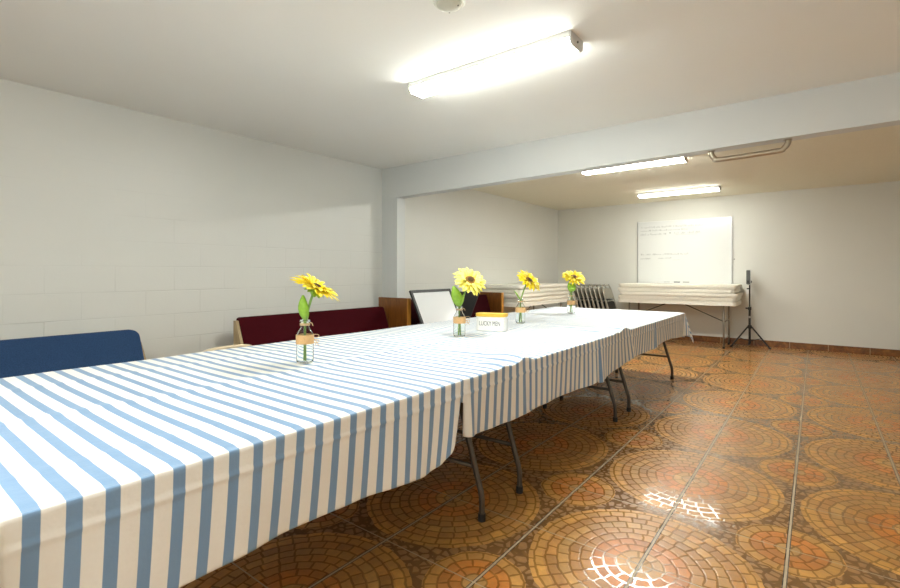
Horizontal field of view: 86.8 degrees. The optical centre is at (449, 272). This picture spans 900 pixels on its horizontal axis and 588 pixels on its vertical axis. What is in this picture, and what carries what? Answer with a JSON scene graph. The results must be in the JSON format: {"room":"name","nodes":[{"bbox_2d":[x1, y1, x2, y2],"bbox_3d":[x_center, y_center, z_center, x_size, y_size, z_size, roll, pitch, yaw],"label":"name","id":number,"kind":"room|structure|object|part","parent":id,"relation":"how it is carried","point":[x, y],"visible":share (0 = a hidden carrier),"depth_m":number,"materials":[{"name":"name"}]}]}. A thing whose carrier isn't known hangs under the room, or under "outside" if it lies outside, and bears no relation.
{"room":"event hall","nodes":[
{"label":"event hall","id":0,"kind":"room"},
{"bbox_2d":[0,78,381,359],"bbox_3d":[-2.938,-0.050,3.381,0.120,2.500,6.820,0,0,38],"label":"wall","id":1,"kind":"structure","parent":0,"point":[170,232],"depth_m":3.97,"materials":[{"name":"white paint"}]},
{"bbox_2d":[0,0,899,209],"bbox_3d":[0.986,-1.350,3.562,6.120,0.100,11.890,0,0,38],"label":"ceiling","id":2,"kind":"structure","parent":0,"point":[331,78],"depth_m":3.06,"materials":[{"name":"white paint"}]},
{"bbox_2d":[433,0,465,12],"bbox_3d":[-0.004,-1.279,2.267,0.156,0.042,0.156,0,0,38],"label":"smoke detector","id":3,"kind":"object","parent":2,"relation":"attached to","point":[448,6],"visible":1,"depth_m":2.25,"materials":[{"name":"plastic"}]},
{"bbox_2d":[408,30,582,98],"bbox_3d":[0.232,-1.266,2.975,1.192,0.067,0.166,0,0,38],"label":"ceiling light","id":4,"kind":"object","parent":2,"relation":"attached to","point":[566,43],"visible":1,"depth_m":2.86,"materials":[{"name":"white plastic"}]},
{"bbox_2d":[581,156,687,174],"bbox_3d":[2.152,-1.266,5.637,1.192,0.067,0.166,0,0,38],"label":"ceiling light","id":5,"kind":"object","parent":2,"relation":"attached to","point":[682,159],"visible":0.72,"depth_m":5.53,"materials":[{"name":"white plastic"}]},
{"bbox_2d":[382,72,899,198],"bbox_3d":[1.519,-1.109,4.256,5.880,0.382,0.140,0,0,38],"label":"beam","id":6,"kind":"structure","parent":2,"relation":"attached to","point":[874,102],"depth_m":3.94,"materials":[{"name":"white paint"}]},
{"bbox_2d":[638,185,720,197],"bbox_3d":[3.596,-1.266,7.515,1.192,0.067,0.166,0,0,38],"label":"ceiling light","id":7,"kind":"object","parent":2,"relation":"attached to","point":[718,187],"visible":1,"depth_m":7.44,"materials":[{"name":"white plastic"}]},
{"bbox_2d":[405,189,557,312],"bbox_3d":[0.710,-0.050,8.076,0.180,2.500,5.070,0,0,38],"label":"wall","id":8,"kind":"structure","parent":0,"point":[496,237],"depth_m":7.58,"materials":[{"name":"white paint"}]},
{"bbox_2d":[382,198,404,297],"bbox_3d":[-0.709,0.141,5.969,0.260,2.119,0.140,0,0,38],"label":"column","id":9,"kind":"structure","parent":8,"relation":"attached to","point":[393,209],"depth_m":5.90,"materials":[{"name":"white paint"}]},
{"bbox_2d":[180,339,899,587],"bbox_3d":[0.986,1.250,3.562,6.120,0.100,11.890,0,0,38],"label":"floor","id":10,"kind":"structure","parent":0,"point":[752,466],"depth_m":2.56,"materials":[{"name":"tile"}]},
{"bbox_2d":[0,330,145,377],"bbox_3d":[-2.710,0.812,2.620,0.710,0.775,1.990,0,0,38],"label":"bench backrest","id":11,"kind":"object","parent":10,"relation":"on","point":[22,356],"visible":0.36,"depth_m":3.17,"materials":[{"name":"blue fabric"}]},
{"bbox_2d":[203,344,251,351],"bbox_3d":[-1.472,0.840,3.113,0.551,0.733,0.427,0,0,38],"label":"folding chair","id":12,"kind":"object","parent":10,"relation":"on","point":[238,345],"visible":0.09,"depth_m":3.07,"materials":[{"name":"beige"}]},
{"bbox_2d":[233,306,388,345],"bbox_3d":[-1.118,0.800,4.735,0.625,0.800,1.815,0,0,38],"label":"pew","id":13,"kind":"object","parent":10,"relation":"on","point":[264,329],"visible":0.34,"depth_m":4.72,"materials":[{"name":"red fabric"}]},
{"bbox_3d":[-1.681,0.812,4.040,0.560,0.775,0.025,0,0,38],"label":"panel","id":14,"kind":"part","parent":13,"relation":"part of","materials":[{"name":"brown wood"}]},
{"bbox_2d":[379,292,503,327],"bbox_3d":[0.066,0.748,6.332,0.785,0.905,2.130,0,0,38],"label":"pew","id":15,"kind":"object","parent":10,"relation":"on","point":[399,312],"visible":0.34,"depth_m":5.66,"materials":[{"name":"brown wood"}]},
{"bbox_3d":[-0.656,0.748,5.578,0.460,0.905,0.055,0,0,38],"label":"panel","id":16,"kind":"part","parent":15,"relation":"part of","materials":[{"name":"brown wood"}]},
{"bbox_2d":[409,289,455,323],"bbox_3d":[-0.126,0.470,5.514,0.282,0.542,0.730,0,0,38],"label":"whiteboard","id":17,"kind":"object","parent":15,"relation":"on","point":[431,305],"visible":0.51,"depth_m":5.49,"materials":[{"name":"white plastic"}]},
{"bbox_3d":[-0.339,0.470,5.237,0.255,0.489,0.030,0,0,38],"label":"frame","id":18,"kind":"part","parent":17,"relation":"part of","materials":[{"name":"black plastic"}]},
{"bbox_3d":[-0.224,0.217,5.590,0.035,0.038,0.730,0,0,38],"label":"frame","id":19,"kind":"part","parent":17,"relation":"part of","materials":[{"name":"black plastic"}]},
{"bbox_3d":[-0.026,0.568,6.403,0.204,0.465,2.020,0,0,38],"label":"backrest","id":20,"kind":"part","parent":15,"relation":"part of","materials":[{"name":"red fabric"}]},
{"bbox_2d":[460,291,479,317],"bbox_3d":[0.264,0.495,6.205,0.315,0.490,0.040,0,0,38],"label":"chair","id":21,"kind":"object","parent":15,"relation":"on","point":[470,300],"visible":0.5,"depth_m":6.19,"materials":[{"name":"black plastic"}]},
{"bbox_3d":[0.581,0.750,7.245,0.490,0.900,0.055,0,0,38],"label":"panel","id":22,"kind":"part","parent":15,"relation":"part of","materials":[{"name":"brown wood"}]},
{"bbox_2d":[446,403,485,522],"bbox_3d":[-0.567,0.833,1.874,0.790,0.735,1.895,0,0,38],"label":"folding table","id":23,"kind":"object","parent":10,"relation":"on","point":[481,514],"visible":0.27,"depth_m":2.32,"materials":[{"name":"grey metal"}]},
{"bbox_3d":[0.087,0.833,2.355,0.198,0.674,0.028,0,0,38],"label":"leg","id":24,"kind":"part","parent":23,"relation":"part of","materials":[{"name":"metal"}]},
{"bbox_2d":[504,298,567,310],"bbox_3d":[1.309,0.829,8.076,0.740,0.742,1.860,0,0,38],"label":"folding table","id":25,"kind":"object","parent":10,"relation":"on","point":[506,304],"visible":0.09,"depth_m":7.65,"materials":[{"name":"beige plastic"}]},
{"bbox_2d":[504,294,568,302],"bbox_3d":[1.309,0.425,8.076,0.760,0.062,1.800,0,0,38],"label":"folding table","id":26,"kind":"object","parent":25,"relation":"on","point":[514,300],"visible":0.31,"depth_m":7.57,"materials":[{"name":"beige plastic"}]},
{"bbox_2d":[504,291,568,297],"bbox_3d":[1.294,0.358,8.037,0.760,0.062,1.800,0,0,37],"label":"folding table","id":27,"kind":"object","parent":26,"relation":"on","point":[506,295],"visible":0.46,"depth_m":7.50,"materials":[{"name":"beige plastic"}]},
{"bbox_2d":[482,287,567,293],"bbox_3d":[1.327,0.292,8.100,0.760,0.062,1.800,0,0,38],"label":"folding table","id":28,"kind":"object","parent":27,"relation":"on","point":[509,291],"visible":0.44,"depth_m":7.48,"materials":[{"name":"beige plastic"}]},
{"bbox_2d":[482,283,567,289],"bbox_3d":[1.305,0.226,8.054,0.760,0.062,1.800,0,0,37],"label":"folding table","id":29,"kind":"object","parent":28,"relation":"on","point":[518,286],"visible":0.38,"depth_m":7.60,"materials":[{"name":"beige plastic"}]},
{"bbox_2d":[457,376,617,493],"bbox_3d":[0.609,0.833,3.404,0.790,0.735,1.895,0,0,38],"label":"folding table","id":30,"kind":"object","parent":10,"relation":"on","point":[519,487],"visible":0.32,"depth_m":2.64,"materials":[{"name":"metal"}]},
{"bbox_3d":[0.312,0.833,2.648,0.198,0.674,0.028,0,0,38],"label":"leg","id":31,"kind":"part","parent":30,"relation":"part of","materials":[{"name":"metal"}]},
{"bbox_3d":[1.263,0.833,3.885,0.198,0.674,0.028,0,0,38],"label":"leg","id":32,"kind":"part","parent":30,"relation":"part of","materials":[{"name":"metal"}]},
{"bbox_2d":[573,284,582,307],"bbox_3d":[2.571,0.707,9.200,0.317,0.964,0.465,0,0,38],"label":"folded chair","id":33,"kind":"object","parent":10,"relation":"on","point":[575,291],"visible":0.14,"depth_m":9.11,"materials":[{"name":"beige metal"}]},
{"bbox_2d":[576,284,586,307],"bbox_3d":[2.636,0.707,9.149,0.317,0.964,0.465,0,0,38],"label":"folded chair","id":34,"kind":"object","parent":10,"relation":"on","point":[579,293],"visible":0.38,"depth_m":9.05,"materials":[{"name":"beige metal"}]},
{"bbox_2d":[580,284,590,307],"bbox_3d":[2.702,0.707,9.098,0.317,0.964,0.465,0,0,38],"label":"folded chair","id":35,"kind":"object","parent":10,"relation":"on","point":[583,292],"visible":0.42,"depth_m":9.01,"materials":[{"name":"beige metal"}]},
{"bbox_2d":[585,284,595,307],"bbox_3d":[2.768,0.707,9.048,0.317,0.964,0.465,0,0,38],"label":"folded chair","id":36,"kind":"object","parent":10,"relation":"on","point":[587,291],"visible":0.33,"depth_m":8.96,"materials":[{"name":"beige metal"}]},
{"bbox_3d":[2.694,0.391,9.105,0.069,0.186,0.400,0,0,38],"label":"backrest","id":37,"kind":"part","parent":36,"relation":"part of","materials":[{"name":"beige metal"}]},
{"bbox_2d":[589,284,599,308],"bbox_3d":[2.834,0.707,8.997,0.317,0.964,0.465,0,0,38],"label":"folded chair","id":38,"kind":"object","parent":10,"relation":"on","point":[591,290],"visible":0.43,"depth_m":8.91,"materials":[{"name":"beige metal"}]},
{"bbox_3d":[2.760,0.391,9.054,0.069,0.186,0.400,0,0,38],"label":"backrest","id":39,"kind":"part","parent":38,"relation":"part of","materials":[{"name":"beige metal"}]},
{"bbox_2d":[593,284,604,308],"bbox_3d":[2.900,0.707,8.947,0.317,0.964,0.465,0,0,38],"label":"folded chair","id":40,"kind":"object","parent":10,"relation":"on","point":[598,301],"visible":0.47,"depth_m":8.86,"materials":[{"name":"beige metal"}]},
{"bbox_3d":[2.826,0.391,9.004,0.069,0.186,0.400,0,0,38],"label":"backrest","id":41,"kind":"part","parent":40,"relation":"part of","materials":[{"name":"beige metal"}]},
{"bbox_2d":[597,284,609,308],"bbox_3d":[2.965,0.707,8.896,0.317,0.964,0.465,0,0,38],"label":"folded chair","id":42,"kind":"object","parent":10,"relation":"on","point":[600,291],"visible":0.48,"depth_m":8.81,"materials":[{"name":"beige metal"}]},
{"bbox_3d":[2.891,0.391,8.953,0.069,0.186,0.400,0,0,38],"label":"backrest","id":43,"kind":"part","parent":42,"relation":"part of","materials":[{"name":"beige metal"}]},
{"bbox_2d":[602,284,616,308],"bbox_3d":[3.031,0.707,8.845,0.317,0.964,0.465,0,0,38],"label":"folded chair","id":44,"kind":"object","parent":10,"relation":"on","point":[607,293],"visible":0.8,"depth_m":8.87,"materials":[{"name":"beige metal"}]},
{"bbox_3d":[2.957,0.391,8.902,0.069,0.186,0.400,0,0,38],"label":"backrest","id":45,"kind":"part","parent":44,"relation":"part of","materials":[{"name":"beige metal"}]},
{"bbox_3d":[3.034,0.722,8.843,0.128,0.369,0.360,0,0,38],"label":"seat","id":46,"kind":"part","parent":44,"relation":"part of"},
{"bbox_2d":[560,341,673,411],"bbox_3d":[1.774,0.833,4.918,0.790,0.735,1.895,0,0,38],"label":"folding table","id":47,"kind":"object","parent":10,"relation":"on","point":[628,408],"visible":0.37,"depth_m":4.19,"materials":[{"name":"metal"}]},
{"bbox_3d":[1.477,0.833,4.162,0.198,0.674,0.028,0,0,38],"label":"leg","id":48,"kind":"part","parent":47,"relation":"part of","materials":[{"name":"metal"}]},
{"bbox_3d":[2.428,0.833,5.399,0.198,0.674,0.028,0,0,38],"label":"leg","id":49,"kind":"part","parent":47,"relation":"part of","materials":[{"name":"metal"}]},
{"bbox_2d":[618,298,740,348],"bbox_3d":[3.896,0.829,8.143,1.800,0.742,0.760,0,0,38],"label":"folding table","id":50,"kind":"object","parent":10,"relation":"on","point":[712,303],"visible":0.65,"depth_m":7.77,"materials":[{"name":"beige plastic"}]},
{"bbox_2d":[618,295,740,301],"bbox_3d":[3.896,0.425,8.143,1.800,0.062,0.760,0,0,38],"label":"folding table","id":51,"kind":"object","parent":50,"relation":"on","point":[716,299],"visible":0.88,"depth_m":7.78,"materials":[{"name":"beige plastic"}]},
{"bbox_2d":[620,291,742,297],"bbox_3d":[3.908,0.358,8.109,1.800,0.062,0.760,0,0,37],"label":"folding table","id":52,"kind":"object","parent":51,"relation":"on","point":[686,294],"visible":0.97,"depth_m":7.75,"materials":[{"name":"beige plastic"}]},
{"bbox_2d":[617,287,739,292],"bbox_3d":[3.884,0.292,8.152,1.800,0.062,0.760,0,0,38],"label":"folding table","id":53,"kind":"object","parent":52,"relation":"on","point":[692,290],"visible":0.93,"depth_m":7.78,"materials":[{"name":"beige plastic"}]},
{"bbox_2d":[619,283,741,288],"bbox_3d":[3.897,0.226,8.127,1.800,0.062,0.760,0,0,36],"label":"folding table","id":54,"kind":"object","parent":53,"relation":"on","point":[642,285],"visible":1,"depth_m":7.78,"materials":[{"name":"beige plastic"}]},
{"bbox_3d":[4.300,0.845,7.479,0.026,0.670,0.026,0,0,38],"label":"leg","id":55,"kind":"part","parent":50,"relation":"part of","materials":[{"name":"metal"}]},
{"bbox_3d":[4.641,0.845,7.923,0.026,0.670,0.026,0,0,38],"label":"leg","id":56,"kind":"part","parent":50,"relation":"part of","materials":[{"name":"metal"}]},
{"bbox_2d":[730,270,770,349],"bbox_3d":[4.836,0.577,7.642,0.553,1.243,0.420,0,0,38],"label":"music stand","id":57,"kind":"object","parent":10,"relation":"on","point":[748,272],"visible":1,"depth_m":7.64,"materials":[{"name":"black metal"}]},
{"bbox_3d":[4.656,1.021,7.649,0.239,0.336,0.192,0,0,38],"label":"leg","id":58,"kind":"part","parent":57,"relation":"part of","materials":[{"name":"black metal"}]},
{"bbox_3d":[4.897,1.021,7.512,0.022,0.336,0.296,0,0,-30],"label":"leg","id":59,"kind":"part","parent":57,"relation":"part of","materials":[{"name":"black metal"}]},
{"bbox_3d":[-1.198,0.833,2.359,0.790,0.735,1.895,0,0,38],"label":"folding table","id":60,"kind":"object","parent":10,"relation":"on","visible":0},
{"bbox_2d":[0,334,534,587],"bbox_3d":[-0.853,0.624,2.154,1.758,0.390,2.188,0,0,38],"label":"tablecloth","id":61,"kind":"object","parent":60,"relation":"on","point":[164,472],"visible":0.95,"depth_m":1.42,"materials":[{"name":"fabric"}]},
{"bbox_2d":[296,319,318,363],"bbox_3d":[-0.718,0.344,2.379,0.111,0.215,0.089,0,0,38],"label":"glass bottle","id":62,"kind":"object","parent":61,"relation":"on","point":[305,339],"visible":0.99,"depth_m":2.35,"materials":[{"name":"white"}]},
{"bbox_2d":[290,273,337,319],"bbox_3d":[-0.674,0.224,2.390,0.242,0.439,0.250,0,0,38],"label":"sunflower","id":63,"kind":"object","parent":62,"relation":"in","point":[314,286],"visible":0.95,"depth_m":2.37,"materials":[{"name":"yellow plant"}]},
{"bbox_3d":[-0.711,0.273,2.385,0.060,0.341,0.023,0,0,15],"label":"stem","id":64,"kind":"part","parent":63,"relation":"part of","materials":[{"name":"green plant"}]},
{"bbox_3d":[-0.022,0.833,3.889,0.790,0.735,1.895,0,0,38],"label":"folding table","id":65,"kind":"object","parent":10,"relation":"on","visible":0},
{"bbox_2d":[340,318,634,409],"bbox_3d":[0.325,0.593,3.677,1.652,0.331,1.816,0,0,38],"label":"tablecloth","id":66,"kind":"object","parent":65,"relation":"on","point":[567,358],"visible":0.77,"depth_m":3.19,"materials":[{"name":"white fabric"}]},
{"bbox_2d":[453,306,469,336],"bbox_3d":[0.075,0.344,3.336,0.111,0.215,0.089,0,0,38],"label":"glass bottle","id":67,"kind":"object","parent":66,"relation":"on","point":[459,319],"visible":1,"depth_m":3.31,"materials":[{"name":"white"}]},
{"bbox_2d":[451,267,485,305],"bbox_3d":[0.138,0.202,3.349,0.203,0.483,0.240,0,0,38],"label":"sunflower","id":68,"kind":"object","parent":67,"relation":"in","point":[467,279],"visible":0.97,"depth_m":3.33,"materials":[{"name":"yellow plant"}]},
{"bbox_2d":[465,276,475,283],"bbox_3d":[0.142,0.056,3.340,0.068,0.064,0.078,0,0,38],"label":"flower center","id":69,"kind":"object","parent":68,"relation":"on","point":[469,279],"depth_m":3.32,"materials":[{"name":"brown plant"}]},
{"bbox_2d":[476,312,507,330],"bbox_3d":[0.329,0.386,3.733,0.247,0.132,0.134,0,0,21],"label":"canister","id":70,"kind":"object","parent":66,"relation":"on","point":[485,321],"visible":1,"depth_m":3.67,"materials":[{"name":"white ceramic"}]},
{"bbox_3d":[0.329,0.331,3.733,0.247,0.023,0.134,0,0,21],"label":"lid","id":71,"kind":"part","parent":70,"relation":"part of","materials":[{"name":"yellow wood"}]},
{"bbox_2d":[515,299,528,323],"bbox_3d":[0.638,0.344,4.240,0.111,0.215,0.089,0,0,38],"label":"glass bottle","id":72,"kind":"object","parent":66,"relation":"on","point":[520,309],"visible":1,"depth_m":4.21,"materials":[{"name":"white"}]},
{"bbox_3d":[0.629,0.344,4.247,0.084,0.215,0.084,0,0,38],"label":"bottle glass","id":73,"kind":"part","parent":72,"relation":"part of","materials":[{"name":"white"}]},
{"bbox_2d":[514,270,539,298],"bbox_3d":[0.699,0.209,4.246,0.239,0.469,0.208,0,0,-17],"label":"sunflower","id":74,"kind":"object","parent":72,"relation":"in","point":[528,280],"visible":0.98,"depth_m":4.23,"materials":[{"name":"yellow plant"}]},
{"bbox_2d":[558,181,899,349],"bbox_3d":[4.573,-0.050,8.228,5.880,2.500,0.120,0,0,38],"label":"wall","id":75,"kind":"structure","parent":0,"point":[823,263],"depth_m":7.54,"materials":[{"name":"white paint"}]},
{"bbox_2d":[637,216,731,283],"bbox_3d":[4.118,-0.376,8.453,1.544,1.140,0.075,0,0,38],"label":"whiteboard","id":76,"kind":"object","parent":75,"relation":"attached to","point":[693,251],"visible":0.99,"depth_m":8.44,"materials":[{"name":"metal"}]},
{"bbox_3d":[3.527,-0.376,8.939,0.014,1.140,0.026,0,0,38],"label":"frame","id":77,"kind":"part","parent":76,"relation":"part of","materials":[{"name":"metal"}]},
{"bbox_3d":[4.133,-0.936,8.473,1.516,0.008,0.026,0,0,38],"label":"frame","id":78,"kind":"part","parent":76,"relation":"part of","materials":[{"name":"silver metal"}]},
{"bbox_3d":[4.133,0.187,8.473,1.516,0.014,0.026,0,0,38],"label":"frame","id":79,"kind":"part","parent":76,"relation":"part of","materials":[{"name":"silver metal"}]},
{"bbox_3d":[4.739,-0.376,8.006,0.014,1.140,0.026,0,0,38],"label":"frame","id":80,"kind":"part","parent":76,"relation":"part of","materials":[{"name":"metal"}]},
{"bbox_2d":[672,335,899,356],"bbox_3d":[4.556,1.150,8.157,5.820,0.100,0.012,0,0,38],"label":"baseboard","id":81,"kind":"structure","parent":75,"relation":"attached to","point":[780,344],"depth_m":7.41,"materials":[{"name":"brown tile"}]},
{"bbox_2d":[708,139,791,161],"bbox_3d":[2.298,-0.936,3.670,0.556,0.114,0.056,0,0,38],"label":"rail","id":82,"kind":"object","parent":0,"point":[787,143],"visible":0.95,"depth_m":3.64,"materials":[{"name":"white metal"}]},
{"bbox_3d":[1.142,0.833,5.403,0.790,0.735,1.895,0,0,38],"label":"folding table","id":83,"kind":"object","parent":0,"visible":0},
{"bbox_2d":[473,307,693,355],"bbox_3d":[1.440,0.633,5.137,1.757,0.361,2.155,0,0,38],"label":"tablecloth","id":84,"kind":"object","parent":83,"relation":"on","point":[649,329],"visible":0.79,"depth_m":4.79,"materials":[{"name":"white fabric"}]},
{"bbox_2d":[567,294,577,313],"bbox_3d":[1.352,0.344,5.268,0.111,0.215,0.089,0,0,38],"label":"glass bottle","id":85,"kind":"object","parent":84,"relation":"on","point":[571,301],"visible":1,"depth_m":5.24,"materials":[{"name":"white"}]},
{"bbox_2d":[562,271,585,293],"bbox_3d":[1.373,0.210,5.281,0.269,0.467,0.233,0,0,10],"label":"sunflower","id":86,"kind":"object","parent":85,"relation":"in","point":[576,277],"visible":1,"depth_m":5.26,"materials":[{"name":"yellow plant"}]}
]}

